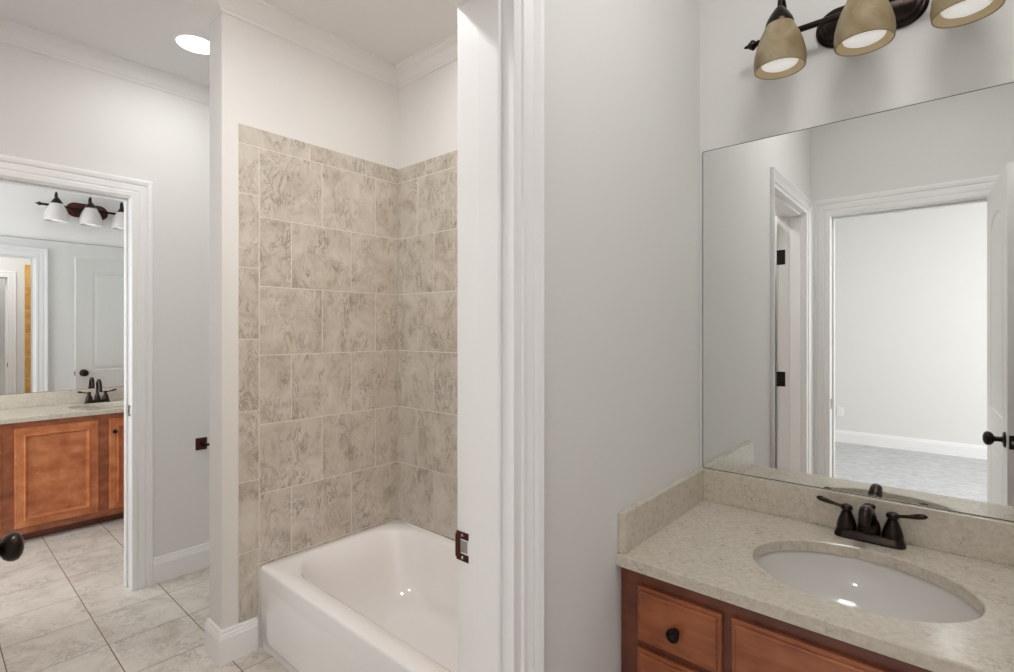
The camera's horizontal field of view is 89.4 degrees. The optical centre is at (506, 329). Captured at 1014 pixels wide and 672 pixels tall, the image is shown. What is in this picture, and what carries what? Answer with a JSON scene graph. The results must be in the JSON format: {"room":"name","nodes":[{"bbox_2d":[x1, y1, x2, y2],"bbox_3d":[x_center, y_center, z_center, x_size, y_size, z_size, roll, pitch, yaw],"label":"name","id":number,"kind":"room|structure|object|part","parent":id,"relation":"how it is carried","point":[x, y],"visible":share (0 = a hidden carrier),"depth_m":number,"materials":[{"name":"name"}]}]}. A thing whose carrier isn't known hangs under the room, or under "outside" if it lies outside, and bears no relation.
{"room":"bathroom","nodes":[
{"label":"bathroom","id":0,"kind":"room"},
{"bbox_2d":[0,532,23,561],"bbox_3d":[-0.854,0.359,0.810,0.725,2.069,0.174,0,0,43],"label":"door knob","id":1,"kind":"object","parent":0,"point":[12,544],"depth_m":1.04,"materials":[{"name":"metal"}]},
{"bbox_2d":[0,182,123,247],"bbox_3d":[-3.816,-0.010,3.553,0.120,2.820,3.120,0,0,41],"label":"wall","id":2,"kind":"structure","parent":0,"point":[20,216],"depth_m":3.85,"materials":[{"name":"paint"}]},
{"bbox_2d":[0,236,123,394],"bbox_3d":[-3.362,-0.106,3.967,0.005,1.140,1.860,0,0,41],"label":"wall mirror","id":3,"kind":"object","parent":2,"relation":"attached to","point":[62,303],"visible":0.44,"depth_m":3.91,"materials":[{"name":"clear glass"}]},
{"bbox_2d":[0,387,123,408],"bbox_3d":[-3.360,0.516,3.970,0.020,0.103,1.888,0,0,41],"label":"backsplash","id":4,"kind":"structure","parent":2,"relation":"attached to","point":[9,401],"depth_m":3.87,"materials":[{"name":"beige stone"}]},
{"bbox_2d":[35,192,123,230],"bbox_3d":[-3.238,-0.922,3.977,0.198,0.225,0.628,0,0,41],"label":"vanity light","id":5,"kind":"object","parent":2,"relation":"attached to","point":[91,215],"visible":0.8,"depth_m":3.93,"materials":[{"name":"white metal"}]},
{"bbox_3d":[-3.349,-0.874,3.809,0.146,0.130,0.146,0,0,41],"label":"lamp shade","id":6,"kind":"part","parent":5,"relation":"part of","materials":[{"name":"white glass"}]},
{"bbox_3d":[-3.301,-0.935,4.032,0.030,0.112,0.260,0,0,41],"label":"plate","id":7,"kind":"part","parent":5,"relation":"part of","materials":[{"name":"brown metal"}]},
{"bbox_3d":[-3.218,-0.874,3.960,0.146,0.130,0.146,0,0,41],"label":"lamp shade","id":8,"kind":"part","parent":5,"relation":"part of","materials":[{"name":"white glass"}]},
{"bbox_3d":[-3.087,-0.874,4.111,0.146,0.130,0.146,0,0,41],"label":"lamp shade","id":9,"kind":"part","parent":5,"relation":"part of","materials":[{"name":"white glass"}]},
{"bbox_2d":[0,42,209,557],"bbox_3d":[-3.365,-0.010,1.292,0.120,2.820,5.950,0,0,41],"label":"wall partition","id":10,"kind":"structure","parent":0,"point":[54,111],"depth_m":2.87,"materials":[{"name":"paint"}]},
{"bbox_2d":[0,154,152,590],"bbox_3d":[-2.315,0.293,2.505,0.165,2.213,0.955,0,0,41],"label":"door frame","id":11,"kind":"structure","parent":10,"relation":"attached to","point":[137,195],"depth_m":2.77,"materials":[{"name":"paint"}]},
{"bbox_2d":[195,437,209,449],"bbox_3d":[-1.723,0.668,3.048,0.065,0.070,0.215,0,0,41],"label":"paper holder","id":12,"kind":"object","parent":10,"relation":"attached to","point":[200,443],"visible":0.52,"depth_m":2.99,"materials":[{"name":"brown metal"}]},
{"bbox_2d":[0,518,289,671],"bbox_3d":[-1.670,1.460,1.776,5.450,0.120,3.000,0,0,41],"label":"floor","id":13,"kind":"structure","parent":0,"point":[66,605],"depth_m":2.52,"materials":[{"name":"tile"}]},
{"bbox_2d":[0,412,123,541],"bbox_3d":[-3.142,1.001,3.782,0.597,0.798,1.888,0,0,41],"label":"vanity cabinet","id":14,"kind":"object","parent":13,"relation":"on","point":[62,474],"visible":0.38,"depth_m":3.50,"materials":[{"name":"brown wood"}]},
{"bbox_3d":[-3.378,0.969,3.107,0.025,0.652,0.434,0,0,41],"label":"door","id":15,"kind":"part","parent":14,"relation":"part of","materials":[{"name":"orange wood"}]},
{"bbox_3d":[-3.052,0.969,3.483,0.025,0.652,0.434,0,0,41],"label":"door","id":16,"kind":"part","parent":14,"relation":"part of","materials":[{"name":"orange wood"}]},
{"bbox_2d":[0,387,123,423],"bbox_3d":[-3.149,0.533,3.788,0.579,0.136,1.888,0,0,41],"label":"countertop","id":17,"kind":"structure","parent":14,"relation":"on","point":[23,407],"depth_m":3.74,"materials":[{"name":"beige stone"}]},
{"bbox_2d":[77,379,116,403],"bbox_3d":[-3.212,0.474,4.015,0.176,0.187,0.182,0,0,-3],"label":"faucet","id":18,"kind":"object","parent":17,"relation":"on","point":[105,398],"visible":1,"depth_m":4.00,"materials":[{"name":"brown metal"}]},
{"bbox_3d":[-3.248,0.514,3.979,0.048,0.068,0.048,0,0,41],"label":"handle","id":19,"kind":"part","parent":18,"relation":"part of","materials":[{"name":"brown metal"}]},
{"bbox_3d":[-3.215,0.556,4.018,0.056,0.022,0.160,0,0,41],"label":"plate","id":20,"kind":"part","parent":18,"relation":"part of","materials":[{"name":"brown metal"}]},
{"bbox_3d":[-3.177,0.464,3.986,0.140,0.167,0.041,0,0,41],"label":"spout","id":21,"kind":"part","parent":18,"relation":"part of","materials":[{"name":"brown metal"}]},
{"bbox_3d":[-3.181,0.514,4.056,0.048,0.068,0.048,0,0,41],"label":"handle","id":22,"kind":"part","parent":18,"relation":"part of","materials":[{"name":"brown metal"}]},
{"bbox_3d":[-2.727,0.969,3.859,0.025,0.652,0.434,0,0,41],"label":"door","id":23,"kind":"part","parent":14,"relation":"part of","materials":[{"name":"orange wood"}]},
{"bbox_2d":[260,519,457,671],"bbox_3d":[-0.282,1.219,2.050,1.497,0.362,0.751,0,0,41],"label":"bathtub","id":24,"kind":"object","parent":13,"relation":"on","point":[383,597],"visible":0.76,"depth_m":2.29,"materials":[{"name":"white ceramic"}]},
{"bbox_3d":[-0.527,1.232,1.767,1.347,0.233,0.002,0,0,41],"label":"apron panel","id":25,"kind":"part","parent":24,"relation":"part of","materials":[{"name":"white ceramic"}]},
{"bbox_2d":[621,567,932,671],"bbox_3d":[0.815,1.000,1.205,0.941,0.800,0.609,0,0,41],"label":"vanity cabinet","id":26,"kind":"object","parent":13,"relation":"on","point":[666,627],"visible":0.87,"depth_m":1.15,"materials":[{"name":"brown wood"}]},
{"bbox_3d":[0.403,0.874,1.209,0.203,0.172,0.020,0,0,41],"label":"drawer","id":27,"kind":"part","parent":26,"relation":"part of","materials":[{"name":"brown wood"}]},
{"bbox_3d":[0.388,0.709,1.191,0.031,0.031,0.029,0,0,41],"label":"knob","id":28,"kind":"part","parent":26,"relation":"part of","materials":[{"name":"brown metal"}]},
{"bbox_3d":[0.403,0.702,1.209,0.203,0.134,0.020,0,0,41],"label":"drawer","id":29,"kind":"part","parent":26,"relation":"part of","materials":[{"name":"brown wood"}]},
{"bbox_2d":[616,467,1013,671],"bbox_3d":[0.824,0.533,1.216,0.943,0.132,0.581,0,0,41],"label":"countertop","id":30,"kind":"structure","parent":26,"relation":"on","point":[704,532],"depth_m":1.27,"materials":[{"name":"beige stone"}]},
{"bbox_2d":[755,550,981,622],"bbox_3d":[0.815,0.673,1.195,0.480,0.147,0.398,0,0,41],"label":"sink","id":31,"kind":"object","parent":30,"relation":"in","point":[858,584],"visible":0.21,"depth_m":1.31,"materials":[{"name":"white ceramic"}]},
{"bbox_2d":[816,495,927,549],"bbox_3d":[0.980,0.513,1.387,0.173,0.112,0.185,0,0,-6],"label":"faucet","id":32,"kind":"object","parent":30,"relation":"on","point":[868,530],"visible":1,"depth_m":1.36,"materials":[{"name":"brown metal"}]},
{"bbox_3d":[0.914,0.484,1.445,0.072,0.024,0.019,0,0,41],"label":"lever","id":33,"kind":"part","parent":32,"relation":"part of","materials":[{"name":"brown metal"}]},
{"bbox_3d":[0.944,0.516,1.423,0.048,0.068,0.048,0,0,41],"label":"handle","id":34,"kind":"part","parent":32,"relation":"part of","materials":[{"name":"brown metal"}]},
{"bbox_3d":[0.953,0.503,1.355,0.052,0.092,0.143,0,0,41],"label":"spout","id":35,"kind":"part","parent":32,"relation":"part of","materials":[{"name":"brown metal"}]},
{"bbox_3d":[0.986,0.485,1.393,0.030,0.028,0.029,0,0,41],"label":"lift knob","id":36,"kind":"part","parent":32,"relation":"part of","materials":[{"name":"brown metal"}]},
{"bbox_3d":[0.983,0.558,1.390,0.160,0.022,0.056,0,0,41],"label":"plate","id":37,"kind":"part","parent":32,"relation":"part of","materials":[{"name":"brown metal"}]},
{"bbox_3d":[1.021,0.516,1.356,0.048,0.068,0.048,0,0,41],"label":"handle","id":38,"kind":"part","parent":32,"relation":"part of","materials":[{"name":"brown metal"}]},
{"bbox_3d":[1.047,0.484,1.329,0.072,0.024,0.019,0,0,41],"label":"lever","id":39,"kind":"part","parent":32,"relation":"part of","materials":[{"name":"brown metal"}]},
{"bbox_2d":[0,0,457,85],"bbox_3d":[-1.537,-1.480,-0.210,8.490,0.120,6.070,0,0,41],"label":"ceiling","id":40,"kind":"structure","parent":0,"point":[139,31],"depth_m":2.36,"materials":[{"name":"paint"}]},
{"bbox_2d":[171,32,209,55],"bbox_3d":[-1.543,-1.417,2.542,0.206,0.006,0.206,0,0,41],"label":"recessed light","id":41,"kind":"object","parent":40,"relation":"in","point":[194,43],"visible":0.81,"depth_m":2.52,"materials":[{"name":"paint"}]},
{"bbox_2d":[210,12,397,646],"bbox_3d":[-0.952,-0.010,2.537,0.136,2.820,0.908,0,0,41],"label":"wall","id":42,"kind":"structure","parent":0,"point":[261,79],"depth_m":2.21,"materials":[{"name":"paint"}]},
{"bbox_2d":[153,542,257,666],"bbox_3d":[-1.284,1.330,2.815,1.034,0.140,0.924,0,0,41],"label":"baseboard","id":43,"kind":"structure","parent":42,"relation":"attached to","point":[224,646],"depth_m":2.23,"materials":[{"name":"paint"}]},
{"bbox_2d":[238,123,397,622],"bbox_3d":[-0.879,0.184,2.511,0.008,2.142,0.836,0,0,41],"label":"tiled wall","id":44,"kind":"structure","parent":42,"relation":"attached to","point":[318,226],"depth_m":2.43,"materials":[{"name":"tile"}]},
{"bbox_2d":[544,0,699,671],"bbox_3d":[-0.007,-0.010,1.093,0.152,2.820,1.856,0,0,41],"label":"wall","id":45,"kind":"structure","parent":0,"point":[622,77],"depth_m":1.28,"materials":[{"name":"paint"}]},
{"bbox_2d":[447,0,543,671],"bbox_3d":[-0.289,0.309,0.762,0.186,2.181,0.928,0,0,41],"label":"door frame","id":46,"kind":"structure","parent":45,"relation":"attached to","point":[499,536],"depth_m":1.03,"materials":[{"name":"paint"}]},
{"bbox_3d":[-0.351,0.309,0.823,0.014,2.181,0.917,0,0,41],"label":"casing","id":47,"kind":"part","parent":46,"relation":"part of","materials":[{"name":"paint"}]},
{"bbox_3d":[-0.095,0.462,1.093,0.036,0.062,0.002,0,0,41],"label":"strike plate","id":48,"kind":"part","parent":46,"relation":"part of","materials":[{"name":"brown metal"}]},
{"bbox_3d":[-0.230,0.314,0.704,0.020,2.172,0.918,0,0,41],"label":"casing","id":49,"kind":"part","parent":46,"relation":"part of","materials":[{"name":"paint"}]},
{"bbox_2d":[398,0,1013,466],"bbox_3d":[-0.649,-0.010,2.955,5.690,2.820,0.120,0,0,41],"label":"wall","id":50,"kind":"structure","parent":0,"point":[923,62],"depth_m":1.56,"materials":[{"name":"paint"}]},
{"bbox_2d":[0,0,457,104],"bbox_3d":[-1.023,-1.378,1.972,2.533,0.085,1.856,0,0,41],"label":"crown molding","id":51,"kind":"structure","parent":50,"relation":"attached to","point":[262,15],"depth_m":2.54,"materials":[{"name":"paint"}]},
{"bbox_2d":[398,149,457,540],"bbox_3d":[-0.033,0.086,2.337,1.499,1.947,0.008,0,0,41],"label":"tiled wall","id":52,"kind":"structure","parent":50,"relation":"attached to","point":[427,189],"depth_m":2.66,"materials":[{"name":"tile"}]},
{"bbox_2d":[698,467,1013,566],"bbox_3d":[1.007,0.518,1.428,0.943,0.103,0.020,0,0,41],"label":"backsplash","id":53,"kind":"structure","parent":50,"relation":"attached to","point":[973,536],"depth_m":1.41,"materials":[{"name":"beige stone"}]},
{"bbox_2d":[702,82,1013,521],"bbox_3d":[1.017,-0.068,1.431,0.934,1.070,0.005,0,0,41],"label":"wall mirror","id":54,"kind":"object","parent":50,"relation":"attached to","point":[858,272],"visible":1,"depth_m":1.43,"materials":[{"name":"clear glass"}]},
{"bbox_2d":[744,0,1004,79],"bbox_3d":[0.953,-0.862,1.361,0.628,0.225,0.192,0,0,41],"label":"vanity light","id":55,"kind":"object","parent":50,"relation":"attached to","point":[857,27],"visible":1,"depth_m":1.36,"materials":[{"name":"beige glass"}]},
{"bbox_3d":[0.783,-0.814,1.471,0.103,0.122,0.103,0,0,41],"label":"bulb","id":56,"kind":"part","parent":55,"relation":"part of","materials":[{"name":"white glass"}]},
{"bbox_3d":[0.783,-0.814,1.471,0.135,0.130,0.135,0,0,41],"label":"lamp shade","id":57,"kind":"part","parent":55,"relation":"part of","materials":[{"name":"beige glass"}]},
{"bbox_3d":[0.803,-0.925,1.493,0.012,0.099,0.072,0,0,41],"label":"arm","id":58,"kind":"part","parent":55,"relation":"part of","materials":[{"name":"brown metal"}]},
{"bbox_3d":[0.934,-0.814,1.340,0.103,0.122,0.103,0,0,41],"label":"bulb","id":59,"kind":"part","parent":55,"relation":"part of","materials":[{"name":"white glass"}]},
{"bbox_3d":[0.934,-0.814,1.340,0.135,0.130,0.135,0,0,41],"label":"lamp shade","id":60,"kind":"part","parent":55,"relation":"part of","materials":[{"name":"beige glass"}]},
{"bbox_3d":[1.006,-0.875,1.423,0.260,0.112,0.030,0,0,41],"label":"plate","id":61,"kind":"part","parent":55,"relation":"part of","materials":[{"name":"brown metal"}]},
{"bbox_3d":[1.086,-0.814,1.209,0.103,0.122,0.103,0,0,41],"label":"bulb","id":62,"kind":"part","parent":55,"relation":"part of","materials":[{"name":"white glass"}]},
{"bbox_3d":[1.086,-0.814,1.209,0.135,0.130,0.135,0,0,41],"label":"lamp shade","id":63,"kind":"part","parent":55,"relation":"part of","materials":[{"name":"beige glass"}]}
]}

